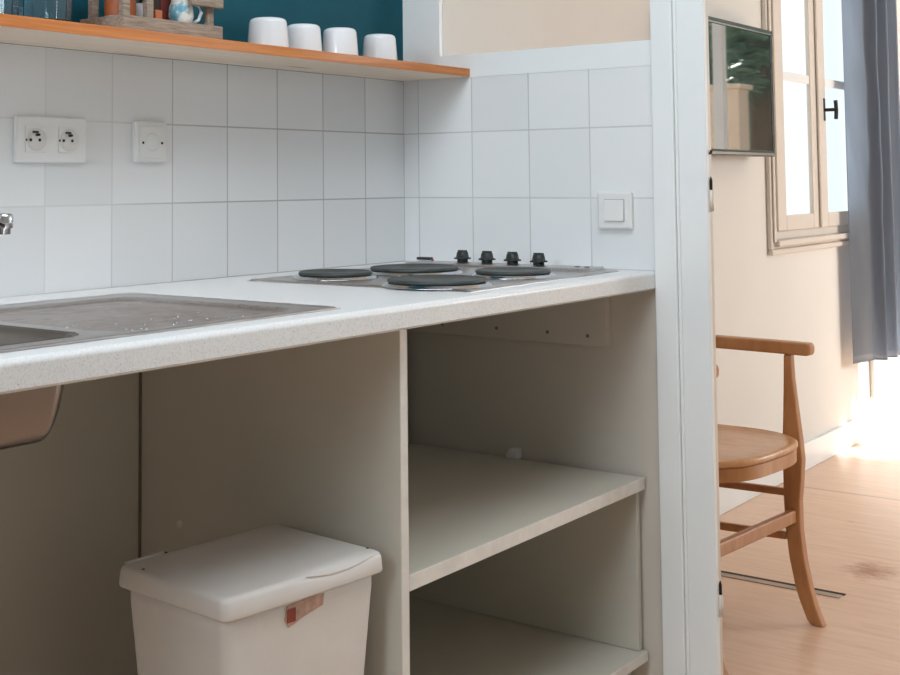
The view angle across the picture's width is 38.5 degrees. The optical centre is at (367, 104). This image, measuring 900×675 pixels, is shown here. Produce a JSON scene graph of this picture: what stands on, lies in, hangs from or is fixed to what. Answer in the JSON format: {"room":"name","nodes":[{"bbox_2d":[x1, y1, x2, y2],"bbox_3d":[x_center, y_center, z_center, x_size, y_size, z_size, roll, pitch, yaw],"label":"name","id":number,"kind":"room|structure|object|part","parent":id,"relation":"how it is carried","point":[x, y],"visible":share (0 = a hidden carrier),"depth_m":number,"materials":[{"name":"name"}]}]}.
{"room":"kitchen","nodes":[
{"label":"kitchen","id":0,"kind":"room"},
{"bbox_2d":[0,0,404,297],"bbox_3d":[-1.211,-0.110,1.516,0.100,2.600,4.100,-3,-4,38],"label":"wall","id":1,"kind":"structure","parent":0,"point":[265,170],"depth_m":2.56,"materials":[{"name":"white tile"}]},
{"bbox_2d":[13,116,85,162],"bbox_3d":[-0.552,0.061,2.254,0.020,0.081,0.152,-3,-4,38],"label":"wall socket","id":2,"kind":"object","parent":1,"relation":"attached to","point":[36,139],"visible":1,"depth_m":2.25,"materials":[{"name":"white plastic"}]},
{"bbox_2d":[132,121,166,162],"bbox_3d":[-0.412,0.070,2.440,0.014,0.078,0.081,-3,-4,38],"label":"outlet","id":3,"kind":"object","parent":1,"relation":"attached to","point":[149,139],"visible":1,"depth_m":2.43,"materials":[{"name":"white plastic"}]},
{"bbox_3d":[-0.409,0.070,2.438,0.002,0.060,0.062,-3,-4,38],"label":"plate","id":4,"kind":"part","parent":3,"relation":"part of","materials":[{"name":"white plastic"}]},
{"bbox_2d":[0,13,469,80],"bbox_3d":[-0.759,-0.135,1.861,0.192,0.020,2.998,-3,-4,38],"label":"wall shelf","id":5,"kind":"object","parent":1,"relation":"attached to","point":[14,29],"visible":1,"depth_m":2.37,"materials":[{"name":"brown wood"}]},
{"bbox_2d":[0,0,18,14],"bbox_3d":[-0.608,-0.183,2.071,0.092,0.100,0.094,-3,-4,38],"label":"drinking glass","id":6,"kind":"object","parent":5,"relation":"on","point":[11,7],"visible":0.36,"depth_m":2.05,"materials":[{"name":"white"}]},
{"bbox_2d":[18,0,71,21],"bbox_3d":[-0.538,-0.179,2.143,0.092,0.100,0.094,-3,-4,38],"label":"drinking glass","id":7,"kind":"object","parent":5,"relation":"on","point":[61,10],"visible":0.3,"depth_m":2.10,"materials":[{"name":"white"}]},
{"bbox_2d":[80,0,222,39],"bbox_3d":[-0.387,-0.180,2.314,0.114,0.120,0.246,-3,-4,38],"label":"wooden crate","id":8,"kind":"object","parent":5,"relation":"on","point":[124,19],"visible":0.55,"depth_m":2.25,"materials":[{"name":"brown wood"}]},
{"bbox_3d":[-0.481,-0.188,2.254,0.012,0.112,0.015,-3,-4,38],"label":"post","id":9,"kind":"part","parent":8,"relation":"part of","materials":[{"name":"brown wood"}]},
{"bbox_2d":[104,0,135,16],"bbox_3d":[-0.434,-0.180,2.253,0.055,0.096,0.055,-3,-4,38],"label":"jar","id":10,"kind":"object","parent":8,"relation":"in","point":[111,7],"visible":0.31,"depth_m":2.23,"materials":[{"name":"orange"}]},
{"bbox_3d":[-0.419,-0.191,2.211,0.012,0.112,0.015,-3,-4,38],"label":"post","id":11,"kind":"part","parent":8,"relation":"part of","materials":[{"name":"brown wood"}]},
{"bbox_2d":[136,0,142,16],"bbox_3d":[-0.411,-0.190,2.298,0.042,0.120,0.046,0,-3,-8],"label":"cup","id":12,"kind":"object","parent":8,"relation":"in","point":[139,6],"visible":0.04,"depth_m":2.28,"materials":[{"name":"white ceramic"}]},
{"bbox_3d":[-0.385,-0.188,2.254,0.012,0.112,0.015,-3,-4,38],"label":"post","id":13,"kind":"part","parent":8,"relation":"part of","materials":[{"name":"brown wood"}]},
{"bbox_2d":[139,0,170,19],"bbox_3d":[-0.385,-0.181,2.352,0.040,0.110,0.057,-3,-4,38],"label":"box","id":14,"kind":"object","parent":8,"relation":"in","point":[163,5],"visible":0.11,"depth_m":2.34,"materials":[{"name":"red"}]},
{"bbox_3d":[-0.364,-0.182,2.347,0.001,0.106,0.040,-3,-4,38],"label":"panel","id":15,"kind":"part","parent":14,"relation":"part of","materials":[{"name":"red"}]},
{"bbox_2d":[153,10,161,18],"bbox_3d":[-0.377,-0.149,2.274,0.022,0.036,0.016,-3,-4,38],"label":"box","id":16,"kind":"object","parent":8,"relation":"in","point":[157,14],"visible":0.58,"depth_m":2.27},
{"bbox_2d":[168,0,202,22],"bbox_3d":[-0.338,-0.163,2.346,0.049,0.072,0.056,-3,-4,38],"label":"jug","id":17,"kind":"object","parent":8,"relation":"in","point":[179,10],"visible":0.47,"depth_m":2.33,"materials":[{"name":"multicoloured ceramic"}]},
{"bbox_3d":[-0.312,-0.167,2.351,0.021,0.042,0.006,1,-4,-15],"label":"jug handle","id":18,"kind":"part","parent":17,"relation":"part of","materials":[{"name":"white ceramic"}]},
{"bbox_3d":[-0.296,-0.195,2.349,0.012,0.032,0.079,-3,-4,38],"label":"rail","id":19,"kind":"part","parent":8,"relation":"part of","materials":[{"name":"brown wood"}]},
{"bbox_3d":[-0.294,-0.182,2.371,0.012,0.112,0.015,-3,-4,38],"label":"post","id":20,"kind":"part","parent":8,"relation":"part of","materials":[{"name":"brown wood"}]},
{"bbox_2d":[248,17,288,46],"bbox_3d":[-0.201,-0.140,2.580,0.084,0.067,0.084,-3,-4,38],"label":"tumbler","id":21,"kind":"object","parent":5,"relation":"on","point":[273,31],"visible":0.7,"depth_m":2.55,"materials":[{"name":"white ceramic"}]},
{"bbox_2d":[287,24,321,50],"bbox_3d":[-0.135,-0.134,2.680,0.079,0.066,0.079,-3,-4,38],"label":"tumbler","id":22,"kind":"object","parent":5,"relation":"on","point":[301,36],"visible":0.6,"depth_m":2.65,"materials":[{"name":"white ceramic"}]},
{"bbox_2d":[322,27,357,54],"bbox_3d":[-0.060,-0.130,2.750,0.079,0.066,0.079,-3,-4,38],"label":"tumbler","id":23,"kind":"object","parent":5,"relation":"on","point":[343,40],"visible":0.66,"depth_m":2.72,"materials":[{"name":"white ceramic"}]},
{"bbox_2d":[363,34,396,59],"bbox_3d":[0.026,-0.123,2.874,0.079,0.066,0.079,-3,-4,38],"label":"tumbler","id":24,"kind":"object","parent":5,"relation":"on","point":[374,45],"visible":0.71,"depth_m":2.84,"materials":[{"name":"white ceramic"}]},
{"bbox_2d":[403,0,662,674],"bbox_3d":[1.483,-0.098,2.050,3.700,2.600,0.051,-3,-4,38],"label":"wall","id":25,"kind":"structure","parent":0,"point":[515,154],"depth_m":2.85,"materials":[{"name":"white tile"}]},
{"bbox_2d":[597,191,633,229],"bbox_3d":[0.525,0.224,2.736,0.080,0.080,0.016,-3,-4,38],"label":"light switch","id":26,"kind":"object","parent":25,"relation":"attached to","point":[615,208],"visible":1,"depth_m":2.73,"materials":[{"name":"white plastic"}]},
{"bbox_2d":[649,0,723,674],"bbox_3d":[0.995,0.147,2.409,0.971,2.160,0.062,-3,-4,38],"label":"door frame","id":27,"kind":"structure","parent":25,"relation":"in","point":[683,192],"depth_m":2.63,"materials":[{"name":"white paint"}]},
{"bbox_3d":[0.616,0.166,2.672,0.049,2.160,0.010,-3,-4,38],"label":"architrave","id":28,"kind":"part","parent":27,"relation":"part of","materials":[{"name":"white paint"}]},
{"bbox_2d":[442,0,899,442],"bbox_3d":[1.730,0.079,5.058,0.026,2.600,5.088,-3,-4,38],"label":"wall","id":29,"kind":"structure","parent":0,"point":[804,296],"depth_m":4.50,"materials":[{"name":"beige paint"}]},
{"bbox_2d":[708,16,775,156],"bbox_3d":[1.166,-0.053,4.245,0.089,0.442,0.725,-3,-4,38],"label":"television","id":30,"kind":"object","parent":29,"relation":"attached to","point":[740,55],"visible":0.57,"depth_m":4.28,"materials":[{"name":"dark glossy screen glass"},{"name":"grey metal"}]},
{"bbox_2d":[761,0,848,255],"bbox_3d":[1.792,-0.177,5.092,0.089,1.485,1.104,-3,-4,38],"label":"window","id":31,"kind":"structure","parent":29,"relation":"attached to","point":[780,225],"depth_m":5.01,"materials":[{"name":"beige paint"}]},
{"bbox_3d":[1.781,-0.186,5.101,0.024,1.465,1.104,-3,-4,38],"label":"casing trim","id":32,"kind":"part","parent":31,"relation":"part of","materials":[{"name":"beige paint"}]},
{"bbox_3d":[1.632,-0.182,4.924,0.018,1.312,0.466,-3,-4,38],"label":"sash","id":33,"kind":"part","parent":31,"relation":"part of","materials":[{"name":"beige paint"}]},
{"bbox_3d":[1.790,0.539,5.055,0.034,0.052,1.104,-3,-4,38],"label":"sill","id":34,"kind":"part","parent":31,"relation":"part of","materials":[{"name":"beige paint"}]},
{"bbox_3d":[1.780,-0.176,5.130,0.022,1.382,0.975,-3,-4,38],"label":"frame","id":35,"kind":"part","parent":31,"relation":"part of","materials":[{"name":"beige paint"}]},
{"bbox_3d":[1.820,0.018,5.132,0.006,0.090,0.023,-3,-4,38],"label":"handle","id":36,"kind":"part","parent":31,"relation":"part of","materials":[{"name":"metal"}]},
{"bbox_3d":[1.839,0.019,5.117,0.040,0.013,0.014,-3,-4,38],"label":"lever","id":37,"kind":"part","parent":31,"relation":"part of","materials":[{"name":"metal"}]},
{"bbox_3d":[1.917,-0.163,5.290,0.018,1.312,0.461,-3,-4,38],"label":"sash","id":38,"kind":"part","parent":31,"relation":"part of","materials":[{"name":"beige paint"}]},
{"bbox_2d":[719,398,899,514],"bbox_3d":[1.736,1.326,4.947,0.014,0.098,4.949,-3,-4,38],"label":"baseboard","id":39,"kind":"structure","parent":29,"relation":"attached to","point":[819,449],"depth_m":5.05,"materials":[{"name":"white paint"}]},
{"bbox_2d":[870,360,886,397],"bbox_3d":[2.208,1.158,5.562,0.021,0.190,0.175,-3,-4,38],"label":"wall outlet","id":40,"kind":"object","parent":29,"relation":"attached to","point":[878,375],"visible":0.75,"depth_m":5.52,"materials":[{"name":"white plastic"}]},
{"bbox_3d":[1.846,-0.973,5.176,0.102,0.036,1.450,-3,-4,38],"label":"curtain rod","id":41,"kind":"object","parent":29,"relation":"attached to","visible":0},
{"bbox_2d":[841,0,899,363],"bbox_3d":[2.099,0.061,5.372,0.416,1.991,0.064,2,-4,-40],"label":"window curtain","id":42,"kind":"object","parent":41,"relation":"hanging from","point":[869,27],"visible":1,"depth_m":5.35,"materials":[{"name":"grey fabric"}]},
{"bbox_2d":[720,421,899,674],"bbox_3d":[1.824,1.247,2.315,3.800,0.060,9.200,-3,-4,38],"label":"floor","id":43,"kind":"structure","parent":0,"point":[851,498],"depth_m":3.52,"materials":[{"name":"beige wood"}]},
{"bbox_2d":[119,525,382,674],"bbox_3d":[-0.171,0.944,1.926,0.254,0.528,0.323,-4,-5,43],"label":"waste bin","id":44,"kind":"object","parent":43,"relation":"on","point":[271,599],"visible":1,"depth_m":1.86,"materials":[{"name":"white plastic"}]},
{"bbox_3d":[-0.172,0.699,1.940,0.254,0.031,0.323,-4,-5,43],"label":"lid","id":45,"kind":"part","parent":44,"relation":"part of","materials":[{"name":"white plastic"}]},
{"bbox_2d":[287,607,295,623],"bbox_3d":[-0.110,0.730,1.838,0.002,0.019,0.016,-4,-5,43],"label":"print","id":46,"kind":"object","parent":44,"relation":"on","point":[291,613],"depth_m":1.84},
{"bbox_2d":[0,297,647,674],"bbox_3d":[-0.583,0.766,1.677,0.616,0.861,2.999,-3,-4,38],"label":"base cabinet","id":47,"kind":"object","parent":43,"relation":"on","point":[510,564],"visible":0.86,"depth_m":2.28,"materials":[{"name":"white laminate"}]},
{"bbox_3d":[-0.826,0.779,1.852,0.018,0.858,2.980,-3,-4,38],"label":"panel","id":48,"kind":"part","parent":47,"relation":"part of","materials":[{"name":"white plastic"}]},
{"bbox_2d":[0,261,654,394],"bbox_3d":[-0.575,0.315,1.695,0.648,0.038,2.999,-3,-4,38],"label":"countertop","id":49,"kind":"structure","parent":47,"relation":"on","point":[364,311],"depth_m":1.93,"materials":[{"name":"stone"}]},
{"bbox_2d":[0,213,12,234],"bbox_3d":[-0.647,0.195,1.670,0.351,0.190,0.103,0,-3,-9],"label":"faucet","id":50,"kind":"object","parent":49,"relation":"on","point":[6,220],"visible":1,"depth_m":1.72,"materials":[{"name":"silver metal"}]},
{"bbox_2d":[0,292,340,449],"bbox_3d":[-0.525,0.369,1.689,0.468,0.154,0.976,-3,-4,38],"label":"sink","id":51,"kind":"object","parent":49,"relation":"in","point":[27,417],"visible":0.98,"depth_m":1.80,"materials":[{"name":"metal"}]},
{"bbox_3d":[-0.617,0.351,1.528,0.336,0.134,0.456,-3,-4,38],"label":"bowl","id":52,"kind":"part","parent":51,"relation":"part of","materials":[{"name":"metal"}]},
{"bbox_2d":[249,250,618,292],"bbox_3d":[0.137,0.326,2.580,0.508,0.037,0.628,-3,-4,36],"label":"cooktop","id":53,"kind":"object","parent":49,"relation":"in","point":[461,275],"visible":1,"depth_m":2.50,"materials":[{"name":"metal"}]},
{"bbox_3d":[0.211,0.336,2.876,0.039,0.017,0.039,-3,-4,36],"label":"knob","id":54,"kind":"part","parent":53,"relation":"part of","materials":[{"name":"black plastic"}]},
{"bbox_3d":[0.262,0.333,2.833,0.039,0.017,0.039,-3,-4,36],"label":"knob","id":55,"kind":"part","parent":53,"relation":"part of","materials":[{"name":"black plastic"}]},
{"bbox_3d":[0.314,0.330,2.792,0.039,0.017,0.039,-3,-4,36],"label":"knob","id":56,"kind":"part","parent":53,"relation":"part of","materials":[{"name":"black plastic"}]},
{"bbox_3d":[0.364,0.327,2.743,0.039,0.017,0.039,-3,-4,36],"label":"knob","id":57,"kind":"part","parent":53,"relation":"part of","materials":[{"name":"black plastic"}]},
{"bbox_3d":[0.329,0.972,2.834,0.586,0.325,0.015,-3,-4,38],"label":"panel","id":58,"kind":"part","parent":47,"relation":"part of","materials":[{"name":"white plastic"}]},
{"bbox_2d":[408,443,642,574],"bbox_3d":[0.082,0.779,2.520,0.596,0.024,0.828,-3,-4,38],"label":"shelf","id":59,"kind":"object","parent":47,"relation":"attached to","point":[465,508],"depth_m":2.49,"materials":[{"name":"white laminate"}]},
{"bbox_2d":[409,597,645,674],"bbox_3d":[0.085,1.127,2.500,0.596,0.020,0.828,-3,-4,38],"label":"shelf","id":60,"kind":"object","parent":47,"relation":"attached to","point":[448,636],"depth_m":2.67,"materials":[{"name":"white laminate"}]},
{"bbox_2d":[715,335,825,674],"bbox_3d":[0.754,0.933,3.150,0.536,0.684,0.534,-4,-5,43],"label":"wooden armchair","id":61,"kind":"object","parent":43,"relation":"on","point":[744,453],"visible":0.31,"depth_m":3.17,"materials":[{"name":"brown wood"}]},
{"bbox_3d":[0.744,0.929,2.825,0.092,0.652,0.026,-4,-5,43],"label":"leg","id":62,"kind":"part","parent":61,"relation":"part of","materials":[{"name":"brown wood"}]},
{"bbox_3d":[0.778,0.821,3.133,0.468,0.017,0.467,-4,-5,43],"label":"seat","id":63,"kind":"part","parent":61,"relation":"part of","materials":[{"name":"brown wood"}]},
{"bbox_3d":[0.744,0.607,3.176,0.515,0.031,0.534,-4,-5,43],"label":"arm rail","id":64,"kind":"part","parent":61,"relation":"part of","materials":[{"name":"brown wood"}]},
{"bbox_3d":[1.077,0.948,3.183,0.092,0.652,0.026,-4,-5,43],"label":"leg","id":65,"kind":"part","parent":61,"relation":"part of","materials":[{"name":"brown wood"}]},
{"bbox_2d":[721,570,845,595],"bbox_3d":[1.023,1.296,3.546,0.576,0.001,0.018,-3,-4,38],"label":"trim","id":66,"kind":"structure","parent":43,"relation":"on","point":[843,594],"depth_m":3.48,"materials":[{"name":"grey metal"}]}
]}

